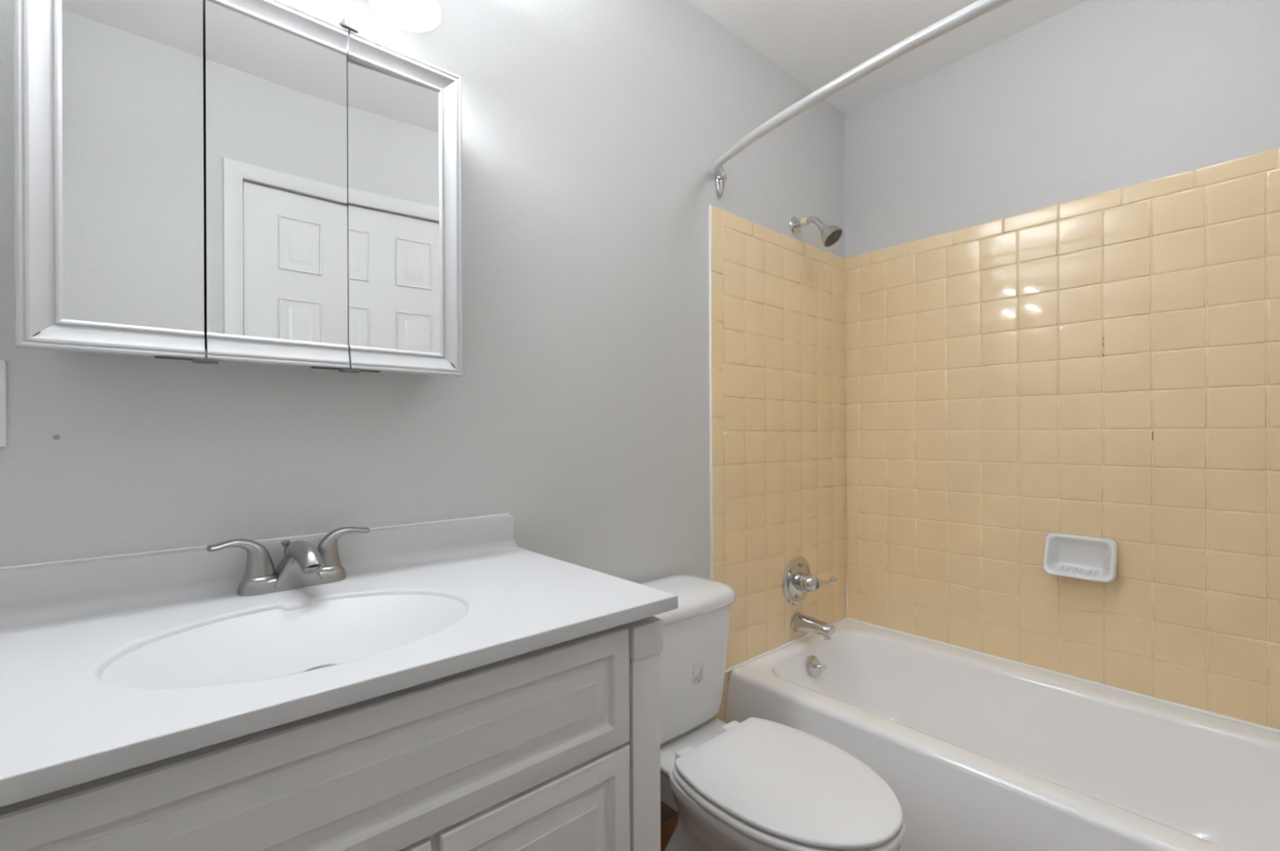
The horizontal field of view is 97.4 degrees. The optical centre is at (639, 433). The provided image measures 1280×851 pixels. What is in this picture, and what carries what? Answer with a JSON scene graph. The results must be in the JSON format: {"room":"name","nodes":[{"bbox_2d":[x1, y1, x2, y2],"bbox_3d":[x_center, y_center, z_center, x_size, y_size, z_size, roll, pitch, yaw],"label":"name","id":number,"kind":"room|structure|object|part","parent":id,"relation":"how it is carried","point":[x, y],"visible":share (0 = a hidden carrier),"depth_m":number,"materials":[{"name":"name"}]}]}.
{"room":"bathroom","nodes":[
{"label":"bathroom","id":0,"kind":"room"},
{"bbox_2d":[0,0,847,720],"bbox_3d":[-0.113,-0.098,1.537,2.670,2.437,0.110,0,0,-41],"label":"wall","id":1,"kind":"structure","parent":0,"point":[651,385],"depth_m":1.43,"materials":[{"name":"grey paint"}]},
{"bbox_2d":[0,359,6,446],"bbox_3d":[-0.918,-0.043,0.766,0.072,0.122,0.010,0,0,-41],"label":"switch plate","id":2,"kind":"object","parent":1,"relation":"attached to","point":[2,362],"visible":1,"depth_m":0.79,"materials":[{"name":"white plastic"}]},
{"bbox_2d":[52,434,60,439],"bbox_3d":[-0.857,0.005,0.825,0.008,0.008,0.002,0,0,-41],"label":"screw","id":3,"kind":"object","parent":1,"relation":"attached to","point":[55,437],"visible":1,"depth_m":0.82,"materials":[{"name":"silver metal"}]},
{"bbox_2d":[13,0,462,376],"bbox_3d":[-0.619,-0.424,0.969,0.609,0.630,0.099,0,0,-41],"label":"medicine cabinet","id":4,"kind":"object","parent":1,"relation":"attached to","point":[215,180],"visible":1,"depth_m":0.89,"materials":[{"name":"grey paint"}]},
{"bbox_3d":[-0.748,-0.137,0.805,0.197,0.044,0.017,0,0,-41],"label":"rail","id":5,"kind":"part","parent":4,"relation":"part of","materials":[{"name":"grey paint"}]},
{"bbox_2d":[61,0,204,331],"bbox_3d":[-0.737,-0.416,0.822,0.156,0.522,0.004,0,0,-41],"label":"mirror","id":6,"kind":"object","parent":4,"relation":"on","point":[132,197],"depth_m":0.82,"materials":[{"name":"clear glass"}]},
{"bbox_3d":[-0.603,-0.417,0.944,0.200,0.543,0.001,0,0,-41],"label":"mirror door","id":7,"kind":"part","parent":4,"relation":"part of","materials":[{"name":"black"}]},
{"bbox_2d":[204,0,347,345],"bbox_3d":[-0.601,-0.417,0.941,0.200,0.522,0.004,0,0,-41],"label":"mirror","id":8,"kind":"object","parent":4,"relation":"on","point":[277,88],"depth_m":0.93,"materials":[{"name":"clear glass"}]},
{"bbox_3d":[-0.599,-0.697,0.938,0.200,0.044,0.017,0,0,-41],"label":"rail","id":9,"kind":"part","parent":4,"relation":"part of","materials":[{"name":"grey paint"}]},
{"bbox_3d":[-0.596,-0.137,0.938,0.200,0.044,0.017,0,0,-41],"label":"rail","id":10,"kind":"part","parent":4,"relation":"part of","materials":[{"name":"grey paint"}]},
{"bbox_3d":[-0.460,-0.417,1.071,0.176,0.543,0.001,0,0,-38],"label":"mirror door","id":11,"kind":"part","parent":4,"relation":"part of","materials":[{"name":"black"}]},
{"bbox_2d":[346,58,439,353],"bbox_3d":[-0.462,-0.417,1.066,0.165,0.522,0.004,0,0,-38],"label":"mirror","id":12,"kind":"object","parent":4,"relation":"on","point":[393,111],"depth_m":1.06,"materials":[{"name":"clear glass"}]},
{"bbox_3d":[-0.443,-0.697,1.072,0.206,0.043,0.017,0,0,-40],"label":"rail","id":13,"kind":"part","parent":4,"relation":"part of","materials":[{"name":"grey paint"}]},
{"bbox_3d":[-0.440,-0.138,1.072,0.206,0.043,0.017,0,0,-40],"label":"rail","id":14,"kind":"part","parent":4,"relation":"part of","materials":[{"name":"grey paint"}]},
{"bbox_2d":[0,514,519,628],"bbox_3d":[-0.633,0.227,0.992,0.921,0.078,0.044,0,0,-41],"label":"backsplash","id":15,"kind":"structure","parent":1,"relation":"attached to","point":[37,593],"depth_m":0.90,"materials":[{"name":"grey stone"}]},
{"bbox_2d":[368,0,441,31],"bbox_3d":[-0.589,-0.870,0.935,0.545,0.185,0.193,0,0,-41],"label":"vanity light","id":16,"kind":"object","parent":1,"relation":"attached to","point":[412,15],"visible":1,"depth_m":1.07,"materials":[{"name":"white glass"}]},
{"bbox_2d":[660,800,678,824],"bbox_3d":[-0.041,1.070,1.529,0.710,0.100,0.010,0,0,-41],"label":"baseboard","id":17,"kind":"structure","parent":1,"relation":"attached to","point":[667,811],"depth_m":1.62,"materials":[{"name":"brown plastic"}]},
{"bbox_2d":[782,555,836,604],"bbox_3d":[0.621,0.537,2.045,0.216,0.176,0.093,0,0,-41],"label":"shower valve","id":18,"kind":"object","parent":1,"relation":"attached to","point":[798,580],"visible":1,"depth_m":2.03,"materials":[{"name":"silver metal"}]},
{"bbox_3d":[0.658,0.537,2.046,0.159,0.062,0.045,0,0,-41],"label":"lever handle","id":19,"kind":"part","parent":18,"relation":"part of","materials":[{"name":"silver metal"}]},
{"bbox_2d":[790,611,835,639],"bbox_3d":[0.621,0.687,2.007,0.070,0.070,0.148,0,0,-41],"label":"tub spout","id":20,"kind":"object","parent":1,"relation":"attached to","point":[799,621],"visible":1,"depth_m":1.99,"materials":[{"name":"silver metal"}]},
{"bbox_2d":[823,635,831,639],"bbox_3d":[0.657,0.708,1.968,0.028,0.024,0.029,0,0,-41],"label":"outlet","id":21,"kind":"object","parent":20,"relation":"attached to","point":[825,637],"depth_m":1.96,"materials":[{"name":"silver metal"}]},
{"bbox_2d":[789,216,842,247],"bbox_3d":[0.634,-0.731,2.012,0.078,0.144,0.185,0,0,-41],"label":"showerhead","id":22,"kind":"object","parent":1,"relation":"attached to","point":[830,235],"visible":1,"depth_m":1.98,"materials":[{"name":"silver metal"}]},
{"bbox_3d":[0.612,-0.755,2.033,0.021,0.057,0.123,0,0,-41],"label":"shower arm","id":23,"kind":"part","parent":22,"relation":"part of","materials":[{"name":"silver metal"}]},
{"bbox_2d":[713,0,1013,199],"bbox_3d":[0.675,-0.808,1.199,0.191,0.112,1.469,0,0,-41],"label":"curtain rod","id":24,"kind":"object","parent":1,"relation":"attached to","point":[981,7],"visible":1,"depth_m":1.27,"materials":[{"name":"white metal"}]},
{"bbox_2d":[715,169,726,181],"bbox_3d":[0.257,-0.818,1.784,0.032,0.037,0.031,0,0,24],"label":"socket","id":25,"kind":"object","parent":24,"relation":"attached to","point":[720,175],"depth_m":1.77,"materials":[{"name":"silver metal"}]},
{"bbox_2d":[660,813,678,850],"bbox_3d":[0.403,1.158,0.954,2.670,0.080,1.660,0,0,-41],"label":"floor","id":26,"kind":"structure","parent":0,"point":[667,828],"depth_m":1.59,"materials":[{"name":"brown wood"}]},
{"bbox_2d":[0,615,662,850],"bbox_3d":[-0.469,0.704,0.814,0.902,0.836,0.516,0,0,-41],"label":"vanity cabinet","id":27,"kind":"object","parent":26,"relation":"on","point":[555,747],"visible":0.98,"depth_m":0.68,"materials":[{"name":"white paint"}]},
{"bbox_2d":[0,512,678,806],"bbox_3d":[-0.466,0.256,0.805,0.927,0.142,0.544,0,0,-41],"label":"vanity sink","id":28,"kind":"object","parent":27,"relation":"in","point":[109,664],"visible":0.99,"depth_m":0.79,"materials":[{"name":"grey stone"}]},
{"bbox_2d":[101,594,466,688],"bbox_3d":[-0.444,0.298,0.763,0.416,0.057,0.310,0,0,-41],"label":"basin","id":29,"kind":"object","parent":28,"relation":"in","point":[245,647],"depth_m":0.80,"materials":[{"name":"white ceramic"}]},
{"bbox_2d":[205,526,370,595],"bbox_3d":[-0.596,0.216,0.972,0.190,0.092,0.178,0,0,-2],"label":"faucet","id":30,"kind":"object","parent":28,"relation":"on","point":[302,564],"visible":1,"depth_m":0.94,"materials":[{"name":"silver metal"}]},
{"bbox_3d":[-0.654,0.203,0.923,0.094,0.064,0.045,0,0,-41],"label":"lever handle","id":31,"kind":"part","parent":30,"relation":"part of","materials":[{"name":"silver metal"}]},
{"bbox_3d":[-0.620,0.215,0.984,0.015,0.059,0.015,0,0,-41],"label":"lift rod","id":32,"kind":"part","parent":30,"relation":"part of","materials":[{"name":"silver metal"}]},
{"bbox_3d":[-0.600,0.252,0.976,0.056,0.021,0.164,0,0,45],"label":"plate","id":33,"kind":"part","parent":30,"relation":"part of","materials":[{"name":"silver metal"}]},
{"bbox_3d":[-0.597,0.235,0.973,0.056,0.053,0.080,0,0,45],"label":"spout","id":34,"kind":"part","parent":30,"relation":"part of","materials":[{"name":"silver metal"}]},
{"bbox_3d":[-0.565,0.204,0.941,0.143,0.050,0.031,0,0,45],"label":"spout","id":35,"kind":"part","parent":30,"relation":"part of","materials":[{"name":"silver metal"}]},
{"bbox_3d":[-0.545,0.202,1.028,0.094,0.064,0.044,0,0,-41],"label":"lever handle","id":36,"kind":"part","parent":30,"relation":"part of","materials":[{"name":"silver metal"}]},
{"bbox_3d":[-0.310,0.742,0.631,0.148,0.508,0.021,0,0,-41],"label":"door","id":37,"kind":"part","parent":27,"relation":"part of","materials":[{"name":"white paint"}]},
{"bbox_3d":[-0.132,0.741,0.786,0.300,0.508,0.021,0,0,-41],"label":"door","id":38,"kind":"part","parent":27,"relation":"part of","materials":[{"name":"white paint"}]},
{"bbox_2d":[638,573,905,850],"bbox_3d":[0.230,0.760,1.276,0.397,0.718,0.726,0,0,-41],"label":"toilet","id":39,"kind":"object","parent":26,"relation":"on","point":[752,784],"visible":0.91,"depth_m":1.19,"materials":[{"name":"white ceramic"}]},
{"bbox_3d":[0.065,0.426,1.464,0.396,0.049,0.227,0,0,-41],"label":"tank lid","id":40,"kind":"part","parent":39,"relation":"part of","materials":[{"name":"white ceramic"}]},
{"bbox_3d":[0.064,0.599,1.466,0.366,0.302,0.205,0,0,-41],"label":"tank","id":41,"kind":"part","parent":39,"relation":"part of","materials":[{"name":"white ceramic"}]},
{"bbox_3d":[0.312,0.704,1.150,0.347,0.017,0.420,0,0,-41],"label":"seat lid","id":42,"kind":"part","parent":39,"relation":"part of","materials":[{"name":"white plastic"}]},
{"bbox_3d":[0.313,0.725,1.150,0.355,0.016,0.428,0,0,-41],"label":"seat","id":43,"kind":"part","parent":39,"relation":"part of","materials":[{"name":"white plastic"}]},
{"bbox_2d":[724,617,1279,850],"bbox_3d":[1.032,0.933,1.504,0.792,0.365,1.456,0,0,-41],"label":"bathtub","id":44,"kind":"object","parent":26,"relation":"on","point":[977,750],"visible":0.88,"depth_m":1.54,"materials":[{"name":"white ceramic"}]},
{"bbox_3d":[0.616,0.828,2.007,0.074,0.072,0.038,0,0,-41],"label":"overflow plate","id":45,"kind":"part","parent":44,"relation":"part of","materials":[{"name":"silver metal"}]},
{"bbox_3d":[0.637,0.823,1.990,0.042,0.017,0.016,0,0,24],"label":"trip lever","id":46,"kind":"part","parent":44,"relation":"part of","materials":[{"name":"silver metal"}]},
{"bbox_2d":[688,0,1087,113],"bbox_3d":[0.392,-1.359,0.954,2.670,0.080,1.660,0,0,-41],"label":"ceiling","id":47,"kind":"structure","parent":0,"point":[816,42],"depth_m":1.85,"materials":[{"name":"white paint"}]},
{"bbox_2d":[844,0,1279,728],"bbox_3d":[1.394,-0.105,1.759,0.108,2.437,1.560,0,0,-41],"label":"wall","id":48,"kind":"structure","parent":0,"point":[1062,234],"depth_m":1.72,"materials":[{"name":"beige tile"}]},
{"bbox_2d":[1042,532,1118,582],"bbox_3d":[1.331,0.372,1.704,0.065,0.124,0.176,0,0,-41],"label":"soap dish","id":49,"kind":"object","parent":48,"relation":"attached to","point":[1095,558],"visible":1,"depth_m":1.71,"materials":[{"name":"white ceramic"}]}
]}

